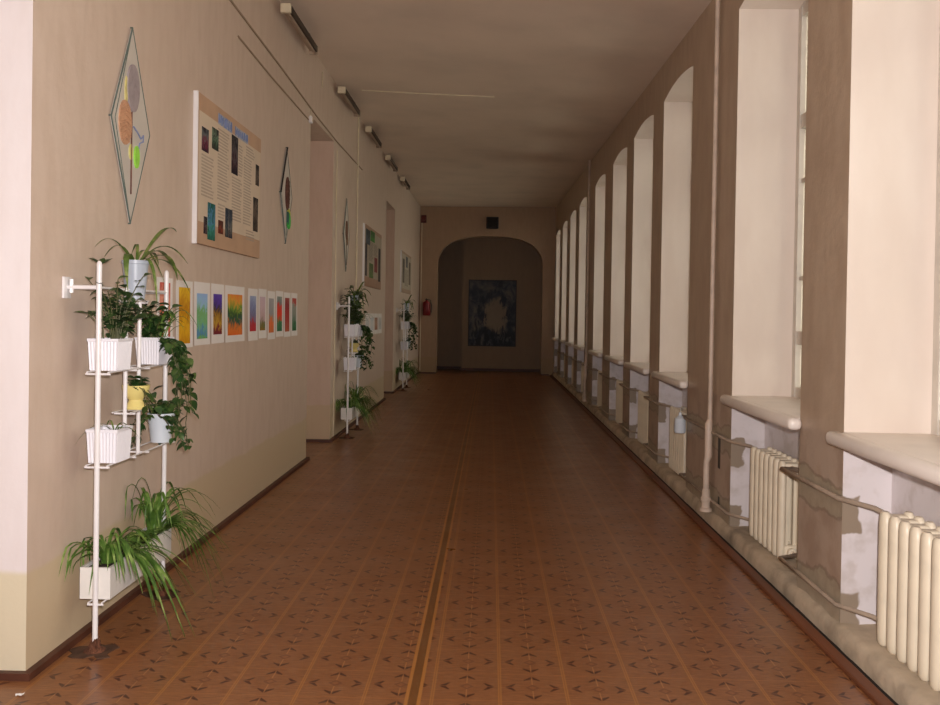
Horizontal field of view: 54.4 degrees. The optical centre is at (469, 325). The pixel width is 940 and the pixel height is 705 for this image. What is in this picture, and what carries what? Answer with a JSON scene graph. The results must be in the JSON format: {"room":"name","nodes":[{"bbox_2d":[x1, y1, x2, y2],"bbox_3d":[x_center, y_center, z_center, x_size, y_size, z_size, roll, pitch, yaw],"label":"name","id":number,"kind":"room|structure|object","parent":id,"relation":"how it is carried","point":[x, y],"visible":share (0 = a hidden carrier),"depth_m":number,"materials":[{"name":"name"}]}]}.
{"room":"school corridor","nodes":[
{"label":"school corridor","id":0,"kind":"room"},
{"bbox_2d":[0,0,419,670],"bbox_3d":[-1.914,-0.932,10.037,0.574,4.600,28.000,1,1,1],"label":"wall","id":1,"kind":"structure","parent":0,"point":[259,402],"depth_m":5.05,"materials":[{"name":"paint"}]},
{"bbox_2d":[109,27,149,223],"bbox_3d":[-1.732,-1.022,4.678,0.024,1.008,0.508,1,1,1],"label":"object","id":2,"kind":"object","parent":1,"relation":"attached to","point":[128,114],"visible":1,"depth_m":4.66,"materials":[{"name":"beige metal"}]},
{"bbox_2d":[157,277,172,336],"bbox_3d":[-1.743,-0.072,5.225,0.008,0.403,0.250,1,1,1],"label":"painting","id":3,"kind":"object","parent":1,"relation":"attached to","point":[160,282],"visible":0.27,"depth_m":5.20,"materials":[{"name":"white paper"}]},
{"bbox_2d":[176,280,192,346],"bbox_3d":[-1.736,-0.068,5.560,0.008,0.407,0.300,1,1,1],"label":"painting","id":4,"kind":"object","parent":1,"relation":"attached to","point":[184,298],"visible":0.88,"depth_m":5.57,"materials":[{"name":"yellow paper"}]},
{"bbox_2d":[194,281,209,345],"bbox_3d":[-1.728,-0.077,5.900,0.008,0.404,0.320,1,1,1],"label":"painting","id":5,"kind":"object","parent":1,"relation":"attached to","point":[201,289],"visible":0.99,"depth_m":5.90,"materials":[{"name":"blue paper"}]},
{"bbox_2d":[0,372,418,680],"bbox_3d":[-1.888,1.355,9.909,0.506,0.030,27.700,1,1,1],"label":"baseboard","id":6,"kind":"structure","parent":1,"relation":"attached to","point":[42,664],"depth_m":4.73,"materials":[{"name":"brown paint"}]},
{"bbox_2d":[211,283,223,343],"bbox_3d":[-1.720,-0.081,6.235,0.008,0.404,0.290,1,1,1],"label":"painting","id":7,"kind":"object","parent":1,"relation":"attached to","point":[217,290],"visible":1,"depth_m":6.23,"materials":[{"name":"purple paper"}]},
{"bbox_2d":[192,90,260,258],"bbox_3d":[-1.689,-0.993,6.453,0.033,0.948,1.554,1,1,1],"label":"notice board","id":8,"kind":"object","parent":1,"relation":"attached to","point":[226,177],"visible":1,"depth_m":6.25,"materials":[{"name":"paper"}]},
{"bbox_2d":[203,216,206,233],"bbox_3d":[-1.693,-0.641,5.849,0.002,0.110,0.070,1,1,1],"label":"photograph","id":9,"kind":"object","parent":8,"relation":"attached to","point":[204,217],"depth_m":5.84},
{"bbox_2d":[202,126,208,153],"bbox_3d":[-1.685,-1.181,5.818,0.002,0.150,0.140,1,1,1],"label":"photograph","id":10,"kind":"object","parent":8,"relation":"attached to","point":[205,129],"depth_m":5.82},
{"bbox_2d":[207,202,215,240],"bbox_3d":[-1.690,-0.678,5.973,0.002,0.240,0.160,1,1,1],"label":"photograph","id":11,"kind":"object","parent":8,"relation":"attached to","point":[211,206],"depth_m":5.97},
{"bbox_2d":[212,127,218,150],"bbox_3d":[-1.679,-1.228,6.028,0.002,0.140,0.140,1,1,1],"label":"photograph","id":12,"kind":"object","parent":8,"relation":"attached to","point":[215,130],"depth_m":6.03},
{"bbox_2d":[218,220,222,233],"bbox_3d":[-1.685,-0.665,6.178,0.002,0.090,0.110,1,1,1],"label":"photograph","id":13,"kind":"object","parent":8,"relation":"attached to","point":[220,222],"depth_m":6.17},
{"bbox_2d":[225,208,228,237],"bbox_3d":[-1.681,-0.711,6.323,0.002,0.200,0.080,1,1,1],"label":"photograph","id":14,"kind":"object","parent":8,"relation":"attached to","point":[226,209],"depth_m":6.33},
{"bbox_2d":[229,209,232,238],"bbox_3d":[-1.679,-0.712,6.413,0.002,0.200,0.080,1,1,1],"label":"photograph","id":15,"kind":"object","parent":8,"relation":"attached to","point":[230,210],"depth_m":6.42},
{"bbox_2d":[231,134,237,175],"bbox_3d":[-1.669,-1.208,6.488,0.002,0.270,0.160,1,1,1],"label":"photograph","id":16,"kind":"object","parent":8,"relation":"attached to","point":[234,137],"depth_m":6.48},
{"bbox_2d":[253,197,257,231],"bbox_3d":[-1.662,-0.858,7.081,0.002,0.260,0.140,1,1,1],"label":"photograph","id":17,"kind":"object","parent":8,"relation":"attached to","point":[255,199],"depth_m":7.08},
{"bbox_2d":[255,164,258,185],"bbox_3d":[-1.656,-1.169,7.118,0.002,0.160,0.100,1,1,1],"label":"photograph","id":18,"kind":"object","parent":8,"relation":"attached to","point":[256,165],"depth_m":7.11},
{"bbox_2d":[225,285,244,342],"bbox_3d":[-1.711,-0.084,6.660,0.008,0.404,0.500,1,1,1],"label":"painting","id":19,"kind":"object","parent":1,"relation":"attached to","point":[234,295],"visible":1,"depth_m":6.64,"materials":[{"name":"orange paper"}]},
{"bbox_2d":[248,288,257,340],"bbox_3d":[-1.700,-0.085,7.160,0.008,0.406,0.280,1,1,1],"label":"painting","id":20,"kind":"object","parent":1,"relation":"attached to","point":[252,293],"visible":1,"depth_m":7.16,"materials":[{"name":"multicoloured paper"}]},
{"bbox_2d":[258,289,266,338],"bbox_3d":[-1.693,-0.097,7.459,0.008,0.402,0.260,1,1,1],"label":"painting","id":21,"kind":"object","parent":1,"relation":"attached to","point":[262,331],"visible":1,"depth_m":7.45,"materials":[{"name":"white paper"}]},
{"bbox_2d":[267,291,274,339],"bbox_3d":[-1.686,-0.087,7.759,0.008,0.408,0.260,1,1,1],"label":"painting","id":22,"kind":"object","parent":1,"relation":"attached to","point":[271,294],"visible":1,"depth_m":7.76,"materials":[{"name":"white paper"}]},
{"bbox_2d":[237,35,308,119],"bbox_3d":[-1.649,-2.082,7.894,0.014,0.064,2.550,1,1,1],"label":"cable","id":23,"kind":"object","parent":1,"relation":"attached to","point":[238,36],"visible":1,"depth_m":7.56,"materials":[{"name":"grey plastic"}]},
{"bbox_2d":[276,291,282,336],"bbox_3d":[-1.679,-0.103,8.059,0.008,0.402,0.280,1,1,1],"label":"painting","id":24,"kind":"object","parent":1,"relation":"attached to","point":[279,294],"visible":1,"depth_m":8.06,"materials":[{"name":"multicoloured paper"}]},
{"bbox_2d":[279,147,291,243],"bbox_3d":[-1.649,-1.170,8.217,0.028,0.868,0.480,1,1,1],"label":"panel","id":25,"kind":"object","parent":1,"relation":"attached to","point":[285,191],"visible":1,"depth_m":8.20,"materials":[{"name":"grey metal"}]},
{"bbox_2d":[284,292,290,336],"bbox_3d":[-1.673,-0.099,8.364,0.008,0.405,0.270,1,1,1],"label":"painting","id":26,"kind":"object","parent":1,"relation":"attached to","point":[287,333],"visible":1,"depth_m":8.37,"materials":[{"name":"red paper"}]},
{"bbox_2d":[291,293,296,335],"bbox_3d":[-1.666,-0.105,8.664,0.008,0.404,0.270,1,1,1],"label":"painting","id":27,"kind":"object","parent":1,"relation":"attached to","point":[293,295],"visible":1,"depth_m":8.66,"materials":[{"name":"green paper"}]},
{"bbox_2d":[229,0,362,169],"bbox_3d":[-1.636,-2.256,8.392,0.016,0.206,9.250,1,1,1],"label":"cable","id":28,"kind":"object","parent":1,"relation":"attached to","point":[231,1],"visible":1,"depth_m":8.10,"materials":[{"name":"plastic"}]},
{"bbox_2d":[332,150,337,435],"bbox_3d":[-1.608,-0.381,10.896,0.016,3.410,0.016,1,1,1],"label":"conduit","id":29,"kind":"object","parent":1,"relation":"attached to","point":[337,150],"visible":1,"depth_m":10.89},
{"bbox_2d":[342,199,349,270],"bbox_3d":[-1.576,-1.153,11.648,0.021,0.928,0.488,1,1,1],"label":"panel","id":30,"kind":"object","parent":1,"relation":"attached to","point":[345,233],"visible":1,"depth_m":11.61,"materials":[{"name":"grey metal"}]},
{"bbox_2d":[355,117,358,289],"bbox_3d":[-1.551,-1.419,12.555,0.022,2.935,0.022,1,1,1],"label":"conduit","id":31,"kind":"object","parent":1,"relation":"attached to","point":[358,117],"visible":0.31,"depth_m":12.54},
{"bbox_2d":[365,313,369,332],"bbox_3d":[-1.552,-0.020,13.834,0.008,0.330,0.490,1,1,1],"label":"painting","id":32,"kind":"object","parent":1,"relation":"attached to","point":[367,322],"visible":0.66,"depth_m":13.85,"materials":[{"name":"white paper"}]},
{"bbox_2d":[362,223,381,289],"bbox_3d":[-1.515,-1.038,14.221,0.032,0.908,2.014,1,1,1],"label":"notice board","id":33,"kind":"object","parent":1,"relation":"attached to","point":[372,240],"visible":1,"depth_m":13.97,"materials":[{"name":"paper"}]},
{"bbox_2d":[365,243,366,275],"bbox_3d":[-1.519,-0.965,13.379,0.002,0.470,0.200,1,1,1],"label":"photograph","id":34,"kind":"object","parent":33,"relation":"attached to","point":[365,243],"depth_m":13.36},
{"bbox_2d":[366,228,369,244],"bbox_3d":[-1.510,-1.312,13.550,0.002,0.220,0.450,1,1,1],"label":"photograph","id":35,"kind":"object","parent":33,"relation":"attached to","point":[367,229],"depth_m":13.54},
{"bbox_2d":[369,263,372,277],"bbox_3d":[-1.509,-0.836,13.955,0.002,0.220,0.450,1,1,1],"label":"photograph","id":36,"kind":"object","parent":33,"relation":"attached to","point":[370,264],"depth_m":13.93},
{"bbox_2d":[370,231,374,242],"bbox_3d":[-1.497,-1.367,14.075,0.002,0.160,0.500,1,1,1],"label":"photograph","id":37,"kind":"object","parent":33,"relation":"attached to","point":[372,233],"depth_m":14.04},
{"bbox_2d":[378,249,380,281],"bbox_3d":[-1.484,-0.985,14.953,0.002,0.540,0.250,1,1,1],"label":"photograph","id":38,"kind":"object","parent":33,"relation":"attached to","point":[379,250],"depth_m":14.96},
{"bbox_2d":[370,313,373,333],"bbox_3d":[-1.540,-0.025,14.354,0.008,0.330,0.490,1,1,1],"label":"painting","id":39,"kind":"object","parent":1,"relation":"attached to","point":[372,314],"visible":0.88,"depth_m":14.42,"materials":[{"name":"white paper"}]},
{"bbox_2d":[374,313,377,333],"bbox_3d":[-1.528,-0.030,14.874,0.008,0.330,0.490,1,1,1],"label":"painting","id":40,"kind":"object","parent":1,"relation":"attached to","point":[375,314],"visible":1,"depth_m":14.82,"materials":[{"name":"white paper"}]},
{"bbox_2d":[378,314,381,332],"bbox_3d":[-1.516,-0.035,15.393,0.008,0.330,0.490,1,1,1],"label":"painting","id":41,"kind":"object","parent":1,"relation":"attached to","point":[379,315],"visible":1,"depth_m":15.41,"materials":[{"name":"white paper"}]},
{"bbox_2d":[400,250,410,293],"bbox_3d":[-1.388,-1.128,19.819,0.032,0.858,2.214,1,1,1],"label":"notice board","id":42,"kind":"object","parent":1,"relation":"attached to","point":[405,259],"visible":1,"depth_m":19.53,"materials":[{"name":"paper"}]},
{"bbox_2d":[0,369,875,704],"bbox_3d":[0.159,1.438,11.314,4.740,0.100,30.600,1,1,1],"label":"floor","id":43,"kind":"structure","parent":0,"point":[489,542],"depth_m":4.99,"materials":[{"name":"brown tile"}]},
{"bbox_2d":[62,261,180,658],"bbox_3d":[-1.654,0.570,4.420,0.245,1.717,0.998,1,1,1],"label":"plant stand","id":44,"kind":"object","parent":43,"relation":"on","point":[95,648],"visible":0.71,"depth_m":4.01,"materials":[{"name":"white paint"}]},
{"bbox_2d":[76,420,139,462],"bbox_3d":[-1.626,0.523,4.154,0.271,0.171,0.231,1,1,1],"label":"planter","id":45,"kind":"object","parent":44,"relation":"on","point":[115,440],"visible":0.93,"depth_m":4.05,"materials":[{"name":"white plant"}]},
{"bbox_2d":[75,257,158,370],"bbox_3d":[-1.609,-0.051,4.131,0.242,0.501,0.330,1,1,29],"label":"leafy plant","id":46,"kind":"object","parent":44,"relation":"on","point":[116,350],"visible":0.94,"depth_m":4.11,"materials":[{"name":"green plant"}]},
{"bbox_2d":[85,363,168,375],"bbox_3d":[-1.620,0.206,4.420,0.110,0.017,0.840,1,1,1],"label":"shelf","id":47,"kind":"object","parent":44,"relation":"attached to","point":[97,371],"depth_m":4.30,"materials":[{"name":"white metal"}]},
{"bbox_2d":[84,441,174,468],"bbox_3d":[-1.627,0.616,4.424,0.110,0.017,0.840,1,1,1],"label":"shelf","id":48,"kind":"object","parent":44,"relation":"attached to","point":[96,463],"depth_m":4.32,"materials":[{"name":"white metal"}]},
{"bbox_2d":[112,406,152,414],"bbox_3d":[-1.624,0.411,4.407,0.100,0.017,0.280,1,1,1],"label":"shelf","id":49,"kind":"object","parent":44,"relation":"attached to","point":[135,412],"depth_m":4.30,"materials":[{"name":"white metal"}]},
{"bbox_2d":[122,375,161,414],"bbox_3d":[-1.568,0.333,4.380,0.231,0.186,0.132,1,1,31],"label":"pot","id":50,"kind":"object","parent":44,"relation":"on","point":[137,390],"visible":0.95,"depth_m":4.36,"materials":[{"name":"yellow ceramic"}]},
{"bbox_2d":[97,228,189,300],"bbox_3d":[-1.541,-0.290,4.453,0.244,0.405,0.840,1,1,1],"label":"leaf plant","id":51,"kind":"object","parent":44,"relation":"on","point":[136,269],"visible":0.94,"depth_m":4.34,"materials":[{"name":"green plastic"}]},
{"bbox_2d":[59,477,232,638],"bbox_3d":[-1.505,1.142,4.547,0.543,0.705,1.210,1,1,1],"label":"planter","id":52,"kind":"object","parent":44,"relation":"on","point":[122,561],"visible":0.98,"depth_m":4.25,"materials":[{"name":"plant"}]},
{"bbox_2d":[130,398,192,450],"bbox_3d":[-1.599,0.505,4.710,0.333,0.270,0.323,1,1,-17],"label":"plant","id":53,"kind":"object","parent":44,"relation":"on","point":[161,427],"visible":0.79,"depth_m":4.69,"materials":[{"name":"green plant"}]},
{"bbox_2d":[133,302,198,449],"bbox_3d":[-1.555,0.270,4.728,0.378,0.787,0.505,1,1,1],"label":"trailing plant","id":54,"kind":"object","parent":44,"relation":"on","point":[156,349],"visible":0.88,"depth_m":4.59,"materials":[{"name":"green plant"}]},
{"bbox_2d":[336,296,362,438],"bbox_3d":[-1.495,0.501,11.483,0.245,1.717,0.998,1,1,1],"label":"plant stand","id":55,"kind":"object","parent":43,"relation":"on","point":[338,305],"visible":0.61,"depth_m":11.07,"materials":[{"name":"white paint"}]},
{"bbox_2d":[340,356,356,369],"bbox_3d":[-1.467,0.455,11.217,0.271,0.171,0.231,1,1,1],"label":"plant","id":56,"kind":"object","parent":55,"relation":"on","point":[352,360],"visible":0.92,"depth_m":11.11,"materials":[{"name":"white plastic"}]},
{"bbox_2d":[340,295,366,335],"bbox_3d":[-1.450,-0.120,11.194,0.242,0.501,0.330,1,1,29],"label":"leafy plant","id":57,"kind":"object","parent":55,"relation":"on","point":[353,314],"visible":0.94,"depth_m":11.16,"materials":[{"name":"green plant"}]},
{"bbox_2d":[341,285,366,335],"bbox_3d":[-1.452,-0.190,11.339,0.331,0.638,0.368,1,1,1],"label":"bushy plant","id":58,"kind":"object","parent":55,"relation":"on","point":[357,302],"visible":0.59,"depth_m":11.30,"materials":[{"name":"green plant"}]},
{"bbox_2d":[349,339,366,352],"bbox_3d":[-1.402,0.264,11.466,0.231,0.186,0.132,1,1,3],"label":"pot","id":59,"kind":"object","parent":55,"relation":"on","point":[356,344],"visible":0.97,"depth_m":11.44,"materials":[{"name":"yellow ceramic"}]},
{"bbox_2d":[335,381,381,431],"bbox_3d":[-1.346,1.073,11.610,0.543,0.705,1.210,1,1,1],"label":"planter","id":60,"kind":"object","parent":55,"relation":"on","point":[355,408],"visible":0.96,"depth_m":11.30,"materials":[{"name":"plant"}]},
{"bbox_2d":[347,281,370,306],"bbox_3d":[-1.382,-0.359,11.516,0.244,0.405,0.840,1,1,1],"label":"leaf plant","id":61,"kind":"object","parent":55,"relation":"on","point":[354,294],"visible":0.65,"depth_m":11.41,"materials":[{"name":"green plant"}]},
{"bbox_2d":[346,311,374,370],"bbox_3d":[-1.396,0.201,11.791,0.378,0.787,0.505,1,1,1],"label":"trailing plant","id":62,"kind":"object","parent":55,"relation":"on","point":[362,329],"visible":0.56,"depth_m":11.66,"materials":[{"name":"green plant"}]},
{"bbox_2d":[349,349,373,368],"bbox_3d":[-1.415,0.437,11.789,0.323,0.270,0.333,1,1,27],"label":"plant","id":63,"kind":"object","parent":55,"relation":"on","point":[360,356],"visible":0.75,"depth_m":11.76,"materials":[{"name":"green plant"}]},
{"bbox_2d":[396,305,410,390],"bbox_3d":[-1.337,0.433,18.501,0.245,1.717,0.998,1,1,1],"label":"plant stand","id":64,"kind":"object","parent":43,"relation":"on","point":[404,339],"visible":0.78,"depth_m":18.09,"materials":[{"name":"white paint"}]},
{"bbox_2d":[398,303,413,328],"bbox_3d":[-1.292,-0.189,18.212,0.242,0.501,0.330,1,1,29],"label":"leafy plant","id":65,"kind":"object","parent":64,"relation":"on","point":[406,314],"visible":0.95,"depth_m":18.18,"materials":[{"name":"green plant"}]},
{"bbox_2d":[400,313,417,349],"bbox_3d":[-1.238,0.132,18.809,0.378,0.787,0.505,1,1,1],"label":"trailing plant","id":66,"kind":"object","parent":64,"relation":"on","point":[410,324],"visible":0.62,"depth_m":18.68,"materials":[{"name":"green plant"}]},
{"bbox_2d":[402,295,415,311],"bbox_3d":[-1.224,-0.428,18.534,0.244,0.405,0.840,1,1,1],"label":"leaf plant","id":67,"kind":"object","parent":64,"relation":"on","point":[406,303],"visible":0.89,"depth_m":18.42,"materials":[{"name":"green plant"}]},
{"bbox_2d":[396,357,422,385],"bbox_3d":[-1.188,1.005,18.628,0.543,0.705,1.210,1,1,1],"label":"planter","id":68,"kind":"object","parent":64,"relation":"on","point":[408,370],"visible":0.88,"depth_m":18.34,"materials":[{"name":"plastic"}]},
{"bbox_2d":[406,337,416,348],"bbox_3d":[-1.252,0.368,18.836,0.323,0.270,0.333,1,1,-19],"label":"plant","id":69,"kind":"object","parent":64,"relation":"on","point":[408,338],"visible":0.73,"depth_m":18.79,"materials":[{"name":"green plant"}]},
{"bbox_2d":[418,206,555,374],"bbox_3d":[0.441,-1.034,23.837,3.516,4.600,0.300,1,1,1],"label":"wall","id":70,"kind":"structure","parent":0,"point":[444,226],"depth_m":23.68,"materials":[{"name":"paint"}]},
{"bbox_2d":[419,227,421,369],"bbox_3d":[-1.275,-0.741,23.717,0.024,3.840,0.024,1,1,1],"label":"conduit","id":71,"kind":"object","parent":70,"relation":"attached to","point":[421,227],"visible":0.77,"depth_m":23.71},
{"bbox_2d":[422,298,431,315],"bbox_3d":[-1.127,-0.477,23.610,0.200,0.440,0.204,0,1,-39],"label":"fire extinguisher","id":72,"kind":"object","parent":70,"relation":"attached to","point":[426,304],"visible":1,"depth_m":23.53,"materials":[{"name":"red metal"}]},
{"bbox_2d":[486,217,498,228],"bbox_3d":[0.580,-2.650,23.591,0.320,0.300,0.155,1,1,1],"label":"vent","id":73,"kind":"object","parent":70,"relation":"attached to","point":[491,222],"visible":1,"depth_m":23.52,"materials":[{"name":"black plastic"}]},
{"bbox_2d":[487,218,497,226],"bbox_3d":[0.579,-2.649,23.521,0.260,0.240,0.016,1,1,1],"label":"grille","id":74,"kind":"object","parent":73,"relation":"attached to","point":[491,222],"depth_m":23.52,"materials":[{"name":"fabric"}]},
{"bbox_2d":[437,237,541,368],"bbox_3d":[0.524,-0.746,25.139,3.400,4.000,2.300,1,1,1],"label":"wall","id":75,"kind":"structure","parent":0,"point":[462,261],"depth_m":25.19,"materials":[{"name":"paint"}]},
{"bbox_2d":[419,366,548,375],"bbox_3d":[0.382,1.220,24.795,3.364,0.070,2.232,1,1,1],"label":"baseboard","id":76,"kind":"structure","parent":75,"relation":"attached to","point":[438,367],"depth_m":25.18,"materials":[{"name":"brown paint"}]},
{"bbox_2d":[468,280,516,346],"bbox_3d":[0.613,-0.340,25.168,1.320,1.830,0.044,1,1,1],"label":"picture","id":77,"kind":"object","parent":75,"relation":"attached to","point":[491,303],"visible":1,"depth_m":25.16},
{"bbox_2d":[279,0,711,206],"bbox_3d":[0.197,-2.892,9.845,4.740,0.911,27.750,1,1,1],"label":"ceiling","id":78,"kind":"structure","parent":0,"point":[561,76],"depth_m":9.96,"materials":[{"name":"white paint"}]},
{"bbox_2d":[280,3,318,54],"bbox_3d":[-1.543,-2.717,8.342,0.088,0.134,1.262,1,1,1],"label":"lamp","id":79,"kind":"object","parent":78,"relation":"attached to","point":[287,9],"visible":1,"depth_m":8.20,"materials":[{"name":"metal"}]},
{"bbox_2d":[338,86,360,116],"bbox_3d":[-1.478,-2.773,11.241,0.088,0.134,1.262,1,1,1],"label":"lamp","id":80,"kind":"object","parent":78,"relation":"attached to","point":[342,90],"visible":1,"depth_m":11.10,"materials":[{"name":"metal"}]},
{"bbox_2d":[365,126,381,147],"bbox_3d":[-1.425,-2.817,13.570,0.088,0.134,1.262,1,1,1],"label":"lamp","id":81,"kind":"object","parent":78,"relation":"attached to","point":[368,129],"visible":1,"depth_m":13.43,"materials":[{"name":"paint"}]},
{"bbox_2d":[385,154,397,171],"bbox_3d":[-1.369,-2.864,16.019,0.088,0.134,1.262,1,1,1],"label":"lamp","id":82,"kind":"object","parent":78,"relation":"attached to","point":[388,158],"visible":1,"depth_m":15.88,"materials":[{"name":"metal"}]},
{"bbox_2d":[400,176,409,189],"bbox_3d":[-1.312,-2.912,18.568,0.088,0.134,1.262,1,1,1],"label":"lamp","id":83,"kind":"object","parent":78,"relation":"attached to","point":[402,178],"visible":1,"depth_m":18.37,"materials":[{"name":"metal"}]},
{"bbox_2d":[361,90,493,97],"bbox_3d":[-0.510,-2.781,10.968,1.603,0.099,0.014,1,1,4],"label":"cable","id":84,"kind":"object","parent":78,"relation":"attached to","point":[361,90],"visible":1,"depth_m":10.96,"materials":[{"name":"white plastic"}]},
{"bbox_2d":[553,0,939,624],"bbox_3d":[2.212,-0.865,9.945,0.650,4.600,28.000,1,1,1],"label":"wall","id":85,"kind":"structure","parent":0,"point":[873,65],"depth_m":6.19,"materials":[{"name":"beige paint"}]},
{"bbox_2d":[573,345,583,350],"bbox_3d":[2.235,-0.928,16.626,0.545,2.738,1.370,1,1,1],"label":"window","id":86,"kind":"structure","parent":85,"relation":"in","point":[579,347],"depth_m":16.41,"materials":[{"name":"paint"}]},
{"bbox_2d":[581,362,583,391],"bbox_3d":[2.146,0.973,16.701,0.173,0.580,0.691,1,1,1],"label":"radiator","id":87,"kind":"object","parent":85,"relation":"attached to","point":[582,366],"visible":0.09,"depth_m":16.79,"materials":[{"name":"beige metal"}]},
{"bbox_2d":[582,160,590,401],"bbox_3d":[1.947,-0.750,15.303,0.090,4.041,0.088,1,1,1],"label":"riser pipe","id":88,"kind":"object","parent":85,"relation":"attached to","point":[584,395],"visible":1,"depth_m":15.29,"materials":[{"name":"metal"}]},
{"bbox_2d":[588,350,602,357],"bbox_3d":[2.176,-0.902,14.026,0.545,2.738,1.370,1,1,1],"label":"windowsill","id":89,"kind":"structure","parent":85,"relation":"in","point":[598,353],"depth_m":13.87,"materials":[{"name":"paint"}]},
{"bbox_2d":[597,370,601,407],"bbox_3d":[2.087,0.998,14.101,0.173,0.580,0.691,1,1,1],"label":"radiator","id":90,"kind":"object","parent":85,"relation":"attached to","point":[599,384],"visible":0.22,"depth_m":14.19,"materials":[{"name":"beige metal"}]},
{"bbox_2d":[604,355,623,364],"bbox_3d":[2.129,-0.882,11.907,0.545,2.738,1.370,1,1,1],"label":"windowsill","id":91,"kind":"structure","parent":85,"relation":"in","point":[619,360],"depth_m":11.74,"materials":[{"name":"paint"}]},
{"bbox_2d":[616,379,622,422],"bbox_3d":[2.039,1.018,11.982,0.173,0.580,0.691,1,1,1],"label":"radiator","id":92,"kind":"object","parent":85,"relation":"attached to","point":[619,389],"visible":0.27,"depth_m":11.98,"materials":[{"name":"beige metal"}]},
{"bbox_2d":[624,362,648,374],"bbox_3d":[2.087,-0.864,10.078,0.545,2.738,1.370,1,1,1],"label":"windowsill","id":93,"kind":"structure","parent":85,"relation":"in","point":[641,367],"depth_m":10.02,"materials":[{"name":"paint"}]},
{"bbox_2d":[637,390,648,445],"bbox_3d":[1.998,1.036,10.153,0.173,0.580,0.691,1,1,1],"label":"radiator","id":94,"kind":"object","parent":85,"relation":"attached to","point":[643,404],"visible":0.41,"depth_m":10.15,"materials":[{"name":"beige metal"}]},
{"bbox_2d":[651,371,687,388],"bbox_3d":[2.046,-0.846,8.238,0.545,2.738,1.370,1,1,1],"label":"windowsill","id":95,"kind":"structure","parent":85,"relation":"in","point":[678,379],"depth_m":8.19,"materials":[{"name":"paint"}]},
{"bbox_2d":[669,406,686,476],"bbox_3d":[1.957,1.054,8.313,0.173,0.580,0.691,1,1,1],"label":"radiator","id":96,"kind":"object","parent":85,"relation":"attached to","point":[677,441],"visible":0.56,"depth_m":8.30,"materials":[{"name":"beige metal"}]},
{"bbox_2d":[643,443,668,457],"bbox_3d":[1.888,1.266,9.237,0.168,0.057,1.148,1,1,1],"label":"pipe","id":97,"kind":"object","parent":96,"relation":"attached to","point":[644,444],"visible":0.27,"depth_m":8.95,"materials":[{"name":"beige metal"}]},
{"bbox_2d":[643,396,670,407],"bbox_3d":[1.896,0.779,9.232,0.171,0.074,1.150,1,1,1],"label":"pipe","id":98,"kind":"object","parent":96,"relation":"attached to","point":[645,397],"visible":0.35,"depth_m":8.88,"materials":[{"name":"beige metal"}]},
{"bbox_2d":[699,0,719,511],"bbox_3d":[1.750,-0.560,6.657,0.090,3.831,0.088,1,1,1],"label":"riser pipe","id":99,"kind":"object","parent":85,"relation":"attached to","point":[705,498],"visible":1,"depth_m":6.64,"materials":[{"name":"metal"}]},
{"bbox_2d":[549,375,897,704],"bbox_3d":[1.760,1.418,9.817,0.057,0.022,27.680,1,1,1],"label":"baseboard","id":100,"kind":"structure","parent":85,"relation":"attached to","point":[845,665],"depth_m":4.94,"materials":[{"name":"brown wood"}]},
{"bbox_2d":[552,372,939,704],"bbox_3d":[1.946,1.377,9.773,0.272,0.110,27.600,1,1,1],"label":"baseboard","id":101,"kind":"structure","parent":85,"relation":"attached to","point":[860,643],"depth_m":4.64,"materials":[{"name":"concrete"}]},
{"bbox_2d":[720,0,807,429],"bbox_3d":[1.985,-0.819,5.514,0.545,2.738,1.466,1,1,1],"label":"window","id":102,"kind":"structure","parent":85,"relation":"in","point":[784,411],"depth_m":6.12,"materials":[{"name":"paint"}]},
{"bbox_2d":[749,446,798,559],"bbox_3d":[1.897,1.081,5.634,0.173,0.580,0.691,1,1,1],"label":"radiator","id":103,"kind":"object","parent":85,"relation":"attached to","point":[773,494],"visible":0.87,"depth_m":5.46,"materials":[{"name":"beige metal"}]},
{"bbox_2d":[679,473,748,520],"bbox_3d":[1.837,1.288,6.977,0.169,0.057,1.988,1,1,1],"label":"pipe","id":104,"kind":"object","parent":103,"relation":"attached to","point":[682,475],"visible":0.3,"depth_m":6.46,"materials":[{"name":"beige metal"}]},
{"bbox_2d":[682,415,752,447],"bbox_3d":[1.845,0.801,6.972,0.172,0.074,1.990,1,1,1],"label":"pipe","id":105,"kind":"object","parent":103,"relation":"attached to","point":[684,416],"visible":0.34,"depth_m":6.39,"materials":[{"name":"beige metal"}]},
{"bbox_2d":[674,407,685,432],"bbox_3d":[1.754,0.789,7.630,0.100,0.215,0.098,1,1,1],"label":"bottle","id":106,"kind":"object","parent":105,"relation":"hanging from","point":[680,423],"visible":0.98,"depth_m":7.59,"materials":[{"name":"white plastic"}]},
{"bbox_2d":[826,34,939,485],"bbox_3d":[1.941,-0.800,3.590,0.545,2.738,1.370,1,1,1],"label":"window","id":107,"kind":"structure","parent":85,"relation":"in","point":[916,455],"depth_m":3.99,"materials":[{"name":"paint"}]},
{"bbox_2d":[877,511,939,690],"bbox_3d":[1.852,1.100,3.665,0.173,0.580,0.691,1,1,1],"label":"radiator","id":108,"kind":"object","parent":85,"relation":"attached to","point":[908,587],"visible":1,"depth_m":3.68,"materials":[{"name":"beige metal"}]},
{"bbox_2d":[778,552,876,620],"bbox_3d":[1.785,1.311,4.653,0.168,0.057,1.278,1,1,1],"label":"pipe","id":109,"kind":"object","parent":108,"relation":"attached to","point":[782,558],"visible":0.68,"depth_m":4.42,"materials":[{"name":"metal"}]},
{"bbox_2d":[780,466,884,513],"bbox_3d":[1.793,0.824,4.648,0.172,0.074,1.280,1,1,1],"label":"pipe","id":110,"kind":"object","parent":108,"relation":"attached to","point":[788,470],"visible":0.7,"depth_m":4.37,"materials":[{"name":"beige metal"}]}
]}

